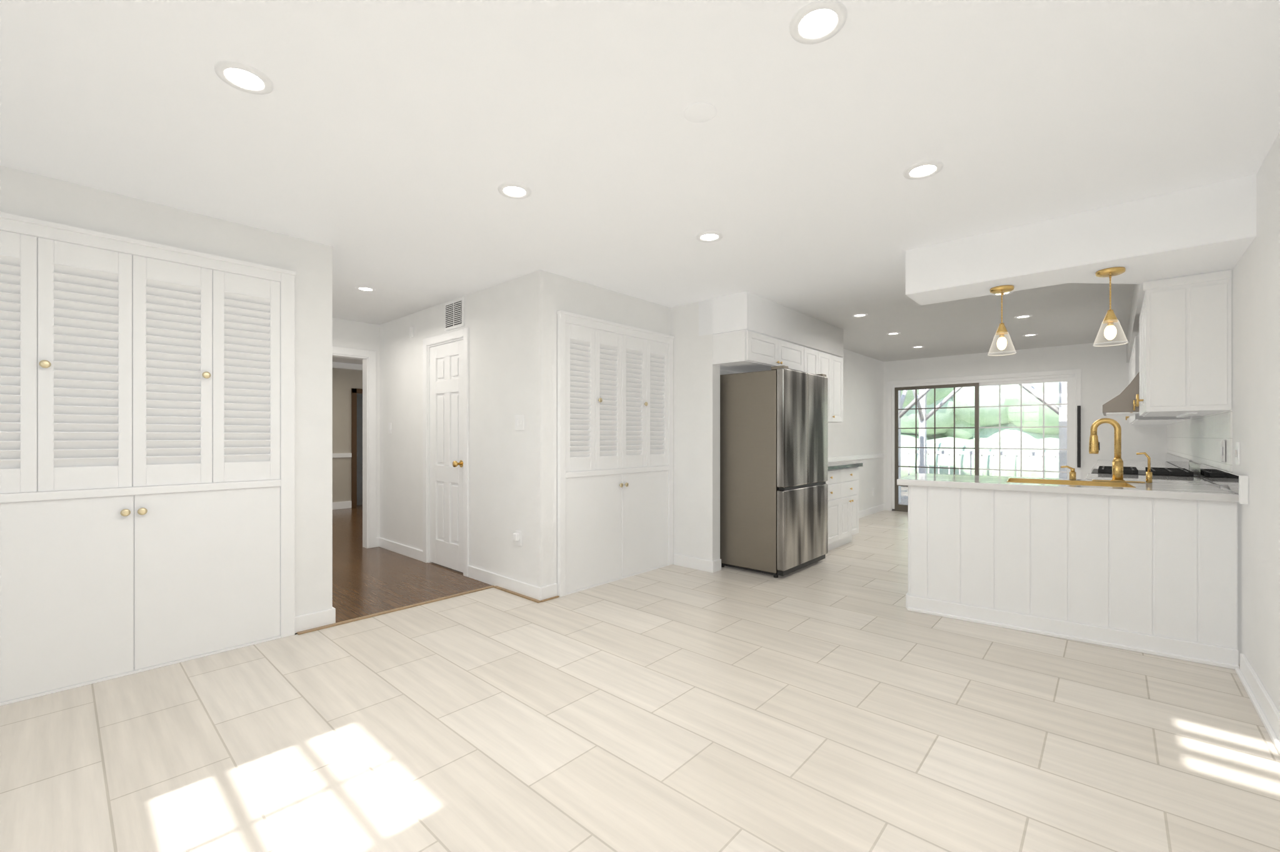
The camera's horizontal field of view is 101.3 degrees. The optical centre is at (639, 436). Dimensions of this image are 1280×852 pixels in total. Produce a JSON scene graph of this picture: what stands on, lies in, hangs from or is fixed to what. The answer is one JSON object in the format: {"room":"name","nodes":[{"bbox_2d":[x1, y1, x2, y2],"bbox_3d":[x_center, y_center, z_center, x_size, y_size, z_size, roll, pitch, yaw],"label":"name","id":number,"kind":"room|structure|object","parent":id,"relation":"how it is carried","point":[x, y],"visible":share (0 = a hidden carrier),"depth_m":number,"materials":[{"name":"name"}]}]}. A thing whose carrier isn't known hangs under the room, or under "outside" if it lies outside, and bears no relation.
{"room":"open-plan kitchen","nodes":[
{"label":"open-plan kitchen","id":0,"kind":"room"},
{"bbox_2d":[0,165,332,616],"bbox_3d":[-3.631,-0.010,3.249,2.255,2.440,2.410,0,0,42],"label":"wall","id":1,"kind":"structure","parent":0,"point":[24,194],"depth_m":3.25,"materials":[{"name":"paint"}]},
{"bbox_2d":[0,211,296,706],"bbox_3d":[-2.811,0.102,2.452,0.090,2.217,2.070,0,0,42],"label":"closet","id":2,"kind":"object","parent":1,"relation":"attached to","point":[147,397],"visible":1,"depth_m":2.69,"materials":[{"name":"paint"}]},
{"bbox_2d":[296,585,559,634],"bbox_3d":[-1.360,1.204,3.590,0.634,0.011,1.545,0,0,42],"label":"trim","id":3,"kind":"structure","parent":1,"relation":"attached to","point":[502,589],"depth_m":3.78,"materials":[{"name":"brown wood"}]},
{"bbox_2d":[332,318,379,548],"bbox_3d":[-4.607,-0.010,6.839,4.000,2.440,5.000,0,0,42],"label":"wall","id":4,"kind":"structure","parent":0,"point":[346,334],"depth_m":8.74,"materials":[{"name":"paint"}]},
{"bbox_2d":[332,346,376,548],"bbox_3d":[-4.452,-0.010,6.699,3.618,2.440,4.800,0,0,42],"label":"trim","id":5,"kind":"structure","parent":4,"relation":"attached to","point":[354,354],"depth_m":5.72,"materials":[{"name":"paint"}]},
{"bbox_2d":[295,453,1279,756],"bbox_3d":[0.633,0.745,4.813,6.500,0.930,10.200,0,0,42],"label":"baseboard","id":6,"kind":"structure","parent":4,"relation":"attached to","point":[1265,709],"depth_m":3.90,"materials":[{"name":"paint"}]},
{"bbox_2d":[332,505,491,623],"bbox_3d":[-3.756,1.240,6.073,6.290,0.060,4.800,0,0,42],"label":"floor","id":7,"kind":"structure","parent":0,"point":[366,582],"depth_m":4.49,"materials":[{"name":"brown wood"}]},
{"bbox_2d":[380,270,670,588],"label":"wall","id":8,"kind":"structure","parent":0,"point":[512,324],"depth_m":4.28,"materials":[{"name":"paint"}]},
{"bbox_2d":[409,327,413,338],"label":"switch plates","id":9,"kind":"object","parent":8,"relation":"attached to","point":[411,329],"depth_m":5.22,"materials":[{"name":"paint"}]},
{"bbox_2d":[423,327,468,577],"bbox_3d":[-1.745,0.135,4.843,0.823,2.150,0.138,0,0,42],"label":"door frame","id":10,"kind":"structure","parent":8,"relation":"attached to","point":[464,333],"depth_m":4.83,"materials":[{"name":"paint"}]},
{"bbox_2d":[429,340,463,572],"bbox_3d":[-1.787,0.172,4.801,0.657,2.052,0.111,0,0,42],"label":"door","id":11,"kind":"structure","parent":8,"relation":"in","point":[446,360],"depth_m":4.82,"materials":[{"name":"paint"}]},
{"bbox_2d":[444,297,464,331],"bbox_3d":[-1.661,-1.090,4.686,0.330,0.250,0.016,0,0,42],"label":"air vent grille","id":12,"kind":"object","parent":8,"relation":"attached to","point":[454,310],"visible":1,"depth_m":4.67,"materials":[{"name":"metal"}]},
{"bbox_2d":[513,530,521,546],"bbox_3d":[-0.956,0.776,4.020,0.069,0.124,0.075,0,0,-42],"label":"outlet plates","id":13,"kind":"object","parent":8,"relation":"attached to","point":[517,537],"depth_m":4.02,"materials":[{"name":"plastic"}]},
{"bbox_2d":[515,415,524,430],"label":"switch plates","id":14,"kind":"object","parent":8,"relation":"attached to","point":[519,422],"depth_m":4.02,"materials":[{"name":"paint"}]},
{"bbox_2d":[556,310,674,597],"bbox_3d":[-0.160,0.130,4.477,0.090,2.160,1.378,0,0,42],"label":"closet","id":15,"kind":"object","parent":8,"relation":"attached to","point":[615,380],"visible":1,"depth_m":4.39,"materials":[{"name":"paint"}]},
{"bbox_2d":[0,0,1279,364],"bbox_3d":[-0.809,-1.280,6.111,10.620,0.100,10.440,0,0,42],"label":"ceiling","id":16,"kind":"structure","parent":0,"point":[386,135],"depth_m":2.12,"materials":[{"name":"paint"}]},
{"bbox_2d":[213,60,273,94],"bbox_3d":[-1.355,-1.226,1.798,0.164,0.008,0.164,0,0,42],"label":"recessed light","id":17,"kind":"object","parent":16,"relation":"in","point":[240,76],"visible":1,"depth_m":1.79,"materials":[{"name":"paint"}]},
{"bbox_2d":[355,286,376,291],"bbox_3d":[-2.278,-1.226,4.359,0.156,0.008,0.156,0,0,42],"label":"recessed light","id":18,"kind":"object","parent":16,"relation":"in","point":[365,289],"visible":1,"depth_m":4.36,"materials":[{"name":"paint"}]},
{"bbox_2d":[497,182,531,199],"bbox_3d":[-0.626,-1.226,2.623,0.164,0.008,0.164,0,0,42],"label":"recessed light","id":19,"kind":"object","parent":16,"relation":"in","point":[510,190],"visible":1,"depth_m":2.62,"materials":[{"name":"paint"}]},
{"bbox_2d":[683,101,716,123],"bbox_3d":[0.228,-1.228,1.991,0.124,0.004,0.124,0,0,42],"label":"blank cover plate","id":20,"kind":"object","parent":16,"relation":"attached to","point":[701,112],"depth_m":1.98,"materials":[{"name":"white plastic"}]},
{"bbox_2d":[696,231,723,242],"bbox_3d":[0.426,-1.226,3.223,0.164,0.008,0.164,0,0,42],"label":"recessed light","id":21,"kind":"object","parent":16,"relation":"in","point":[708,236],"visible":1,"depth_m":3.22,"materials":[{"name":"paint"}]},
{"bbox_2d":[698,291,843,357],"bbox_3d":[1.437,-1.073,5.407,0.500,0.315,2.140,0,0,42],"label":"soffit","id":22,"kind":"object","parent":16,"relation":"attached to","point":[745,310],"depth_m":4.76,"materials":[{"name":"white paint"}]},
{"bbox_2d":[789,0,847,44],"bbox_3d":[0.527,-1.226,1.557,0.164,0.008,0.164,0,0,42],"label":"recessed light","id":23,"kind":"object","parent":16,"relation":"in","point":[818,21],"visible":1,"depth_m":1.55,"materials":[{"name":"paint"}]},
{"bbox_2d":[851,313,868,317],"bbox_3d":[2.221,-1.226,5.307,0.156,0.008,0.156,0,0,42],"label":"recessed light","id":24,"kind":"object","parent":16,"relation":"in","point":[862,314],"visible":1,"depth_m":5.30,"materials":[{"name":"paint"}]},
{"bbox_2d":[886,332,900,334],"bbox_3d":[3.015,-1.226,6.247,0.156,0.008,0.156,0,0,42],"label":"recessed light","id":25,"kind":"object","parent":16,"relation":"in","point":[889,333],"visible":1,"depth_m":6.24,"materials":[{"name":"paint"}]},
{"bbox_2d":[911,346,924,348],"bbox_3d":[3.801,-1.226,7.181,0.156,0.008,0.156,0,0,42],"label":"recessed light","id":26,"kind":"object","parent":16,"relation":"in","point":[914,347],"visible":1,"depth_m":7.18,"materials":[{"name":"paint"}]},
{"bbox_2d":[903,160,943,179],"bbox_3d":[1.304,-1.226,2.419,0.164,0.008,0.164,0,0,42],"label":"recessed light","id":27,"kind":"object","parent":16,"relation":"in","point":[925,169],"visible":1,"depth_m":2.41,"materials":[{"name":"paint"}]},
{"bbox_2d":[987,285,1016,356],"bbox_3d":[2.283,-0.731,3.313,0.153,0.419,0.153,0,0,42],"label":"pendant light","id":28,"kind":"object","parent":16,"relation":"hanging from","point":[1002,330],"visible":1,"depth_m":3.30,"materials":[{"name":"gold metal"}]},
{"bbox_2d":[991,291,1013,295],"bbox_3d":[3.093,-1.226,4.481,0.156,0.008,0.156,0,0,42],"label":"recessed light","id":29,"kind":"object","parent":16,"relation":"in","point":[1009,292],"visible":0.42,"depth_m":4.51,"materials":[{"name":"paint"}]},
{"bbox_2d":[1013,315,1032,318],"bbox_3d":[3.918,-1.226,5.367,0.156,0.008,0.156,0,0,42],"label":"recessed light","id":30,"kind":"object","parent":16,"relation":"in","point":[1022,316],"visible":1,"depth_m":5.36,"materials":[{"name":"paint"}]},
{"bbox_2d":[1022,333,1038,336],"bbox_3d":[4.709,-1.226,6.336,0.156,0.008,0.156,0,0,42],"label":"recessed light","id":31,"kind":"object","parent":16,"relation":"in","point":[1029,334],"visible":1,"depth_m":6.33,"materials":[{"name":"paint"}]},
{"bbox_2d":[905,174,1256,363],"bbox_3d":[4.109,-1.085,4.952,1.520,0.290,5.340,0,0,42],"label":"soffit","id":32,"kind":"object","parent":16,"relation":"attached to","point":[1207,229],"depth_m":2.90,"materials":[{"name":"white paint"}]},
{"bbox_2d":[1092,266,1128,346],"bbox_3d":[2.656,-0.731,2.964,0.153,0.419,0.153,0,0,42],"label":"pendant light","id":33,"kind":"object","parent":16,"relation":"hanging from","point":[1110,332],"visible":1,"depth_m":2.95,"materials":[{"name":"gold metal"}]},
{"bbox_2d":[0,510,1279,851],"bbox_3d":[1.528,1.240,4.006,4.330,0.060,10.440,0,0,42],"label":"floor","id":34,"kind":"structure","parent":0,"point":[672,708],"depth_m":2.11,"materials":[{"name":"beige tile"}]},
{"bbox_2d":[720,365,828,578],"bbox_3d":[1.248,0.304,4.992,0.725,1.812,0.920,0,0,42],"label":"refrigerator","id":35,"kind":"object","parent":34,"relation":"on","point":[774,424],"visible":0.98,"depth_m":4.64,"materials":[{"name":"silver metal"}]},
{"bbox_2d":[825,461,863,551],"bbox_3d":[1.915,0.755,5.800,0.676,0.910,1.138,0,0,42],"label":"base cabinet","id":36,"kind":"object","parent":34,"relation":"on","point":[842,482],"visible":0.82,"depth_m":5.66,"materials":[{"name":"paint"}]},
{"bbox_2d":[896,473,1239,669],"bbox_3d":[2.675,0.753,3.491,1.625,0.914,0.755,0,0,37],"label":"base cabinet","id":37,"kind":"object","parent":34,"relation":"on","point":[1151,569],"visible":0.98,"depth_m":3.11,"materials":[{"name":"paint"}]},
{"bbox_2d":[1060,418,1152,483],"bbox_3d":[3.119,0.086,3.527,0.461,0.422,0.106,0,0,37],"label":"faucet","id":38,"kind":"object","parent":37,"relation":"on","point":[1094,444],"visible":1,"depth_m":3.47,"materials":[{"name":"gold metal"}]},
{"bbox_2d":[1086,461,1201,477],"bbox_3d":[4.126,0.710,4.359,0.692,1.000,0.750,0,0,42],"label":"stove","id":39,"kind":"object","parent":34,"relation":"on","point":[1194,471],"visible":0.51,"depth_m":4.16,"materials":[{"name":"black metal"}]},
{"bbox_2d":[1085,453,1248,504],"bbox_3d":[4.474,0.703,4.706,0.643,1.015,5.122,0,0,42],"label":"countertop","id":40,"kind":"structure","parent":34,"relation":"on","point":[1211,476],"depth_m":3.65,"materials":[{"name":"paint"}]},
{"bbox_2d":[670,298,719,564],"bbox_3d":[0.438,-0.010,4.948,0.670,2.440,0.120,0,0,42],"label":"wall","id":41,"kind":"structure","parent":0,"point":[696,380],"depth_m":4.81,"materials":[{"name":"paint"}]},
{"bbox_2d":[720,349,883,511],"bbox_3d":[2.308,-0.010,6.837,0.120,2.440,5.190,0,0,42],"label":"wall","id":42,"kind":"structure","parent":0,"point":[860,432],"depth_m":7.92,"materials":[{"name":"paint"}]},
{"bbox_2d":[712,330,843,423],"bbox_3d":[1.448,-0.535,5.399,0.518,0.750,2.138,0,0,42],"label":"upper cabinet","id":43,"kind":"object","parent":42,"relation":"attached to","point":[742,351],"visible":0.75,"depth_m":4.90,"materials":[{"name":"paint"}]},
{"bbox_2d":[872,488,874,496],"bbox_3d":[3.576,0.853,8.127,0.044,0.116,0.075,0,0,-42],"label":"outlet plates","id":44,"kind":"object","parent":42,"relation":"attached to","point":[873,489],"depth_m":8.24,"materials":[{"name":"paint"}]},
{"bbox_2d":[900,382,1058,478],"bbox_3d":[10.406,-2.633,20.524,36.000,10.314,16.570,0,0,42],"label":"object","id":45,"kind":"object","parent":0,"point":[1032,416],"visible":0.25,"depth_m":12.86,"materials":[{"name":"green plant"}]},
{"bbox_2d":[883,340,1166,511],"bbox_3d":[5.275,-0.010,7.577,3.300,2.440,0.120,0,0,42],"label":"wall","id":46,"kind":"structure","parent":0,"point":[1105,370],"depth_m":6.95,"materials":[{"name":"paint"}]},
{"bbox_2d":[887,368,1081,512],"bbox_3d":[4.959,0.155,7.787,2.430,2.110,0.190,0,0,42],"label":"sliding door","id":47,"kind":"structure","parent":46,"relation":"in","point":[1074,381],"depth_m":7.63,"materials":[{"name":"paint"}]},
{"bbox_2d":[1171,131,1279,713],"bbox_3d":[3.093,-0.010,2.598,0.120,2.440,10.440,0,0,42],"label":"wall","id":48,"kind":"structure","parent":0,"point":[1255,277],"depth_m":2.36,"materials":[{"name":"paint"}]},
{"bbox_2d":[1102,371,1139,416],"bbox_3d":[4.175,-0.536,4.315,0.550,0.708,0.900,0,0,42],"label":"range hood","id":49,"kind":"object","parent":48,"relation":"attached to","point":[1121,405],"visible":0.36,"depth_m":4.08,"materials":[{"name":"silver metal"}]},
{"bbox_2d":[1125,270,1231,424],"bbox_3d":[4.726,-0.536,4.791,0.380,0.800,4.654,0,0,42],"label":"upper cabinet","id":50,"kind":"object","parent":48,"relation":"attached to","point":[1181,353],"visible":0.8,"depth_m":3.07,"materials":[{"name":"paint"}]},
{"bbox_2d":[1166,410,1232,471],"bbox_3d":[4.872,0.024,4.670,0.008,0.348,4.640,0,0,42],"label":"tile backsplash","id":51,"kind":"structure","parent":48,"relation":"attached to","point":[1198,439],"depth_m":3.78,"materials":[{"name":"white tile"}]},
{"bbox_2d":[1220,440,1224,462],"label":"switch plates","id":52,"kind":"object","parent":51,"relation":"attached to","point":[1222,449],"depth_m":3.09,"materials":[{"name":"paint"}]},
{"bbox_2d":[1235,442,1239,465],"label":"switch plates","id":53,"kind":"object","parent":48,"relation":"attached to","point":[1237,444],"depth_m":2.78,"materials":[{"name":"paint"}]},
{"label":"outside","id":54,"kind":"structure","parent":0,"visible":0},
{"bbox_2d":[898,486,908,504],"bbox_3d":[14.981,1.310,19.627,32.000,0.200,30.780,0,0,42],"label":"deck","id":55,"kind":"object","parent":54,"point":[904,490],"visible":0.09,"depth_m":10.76,"materials":[{"name":"grey wood"}]},
{"bbox_2d":[898,381,1066,503],"bbox_3d":[6.231,-0.065,9.461,4.600,2.650,3.400,0,0,42],"label":"pergola","id":56,"kind":"object","parent":55,"relation":"on","point":[1061,410],"visible":0.28,"depth_m":9.82,"materials":[{"name":"white wood"}]}
]}

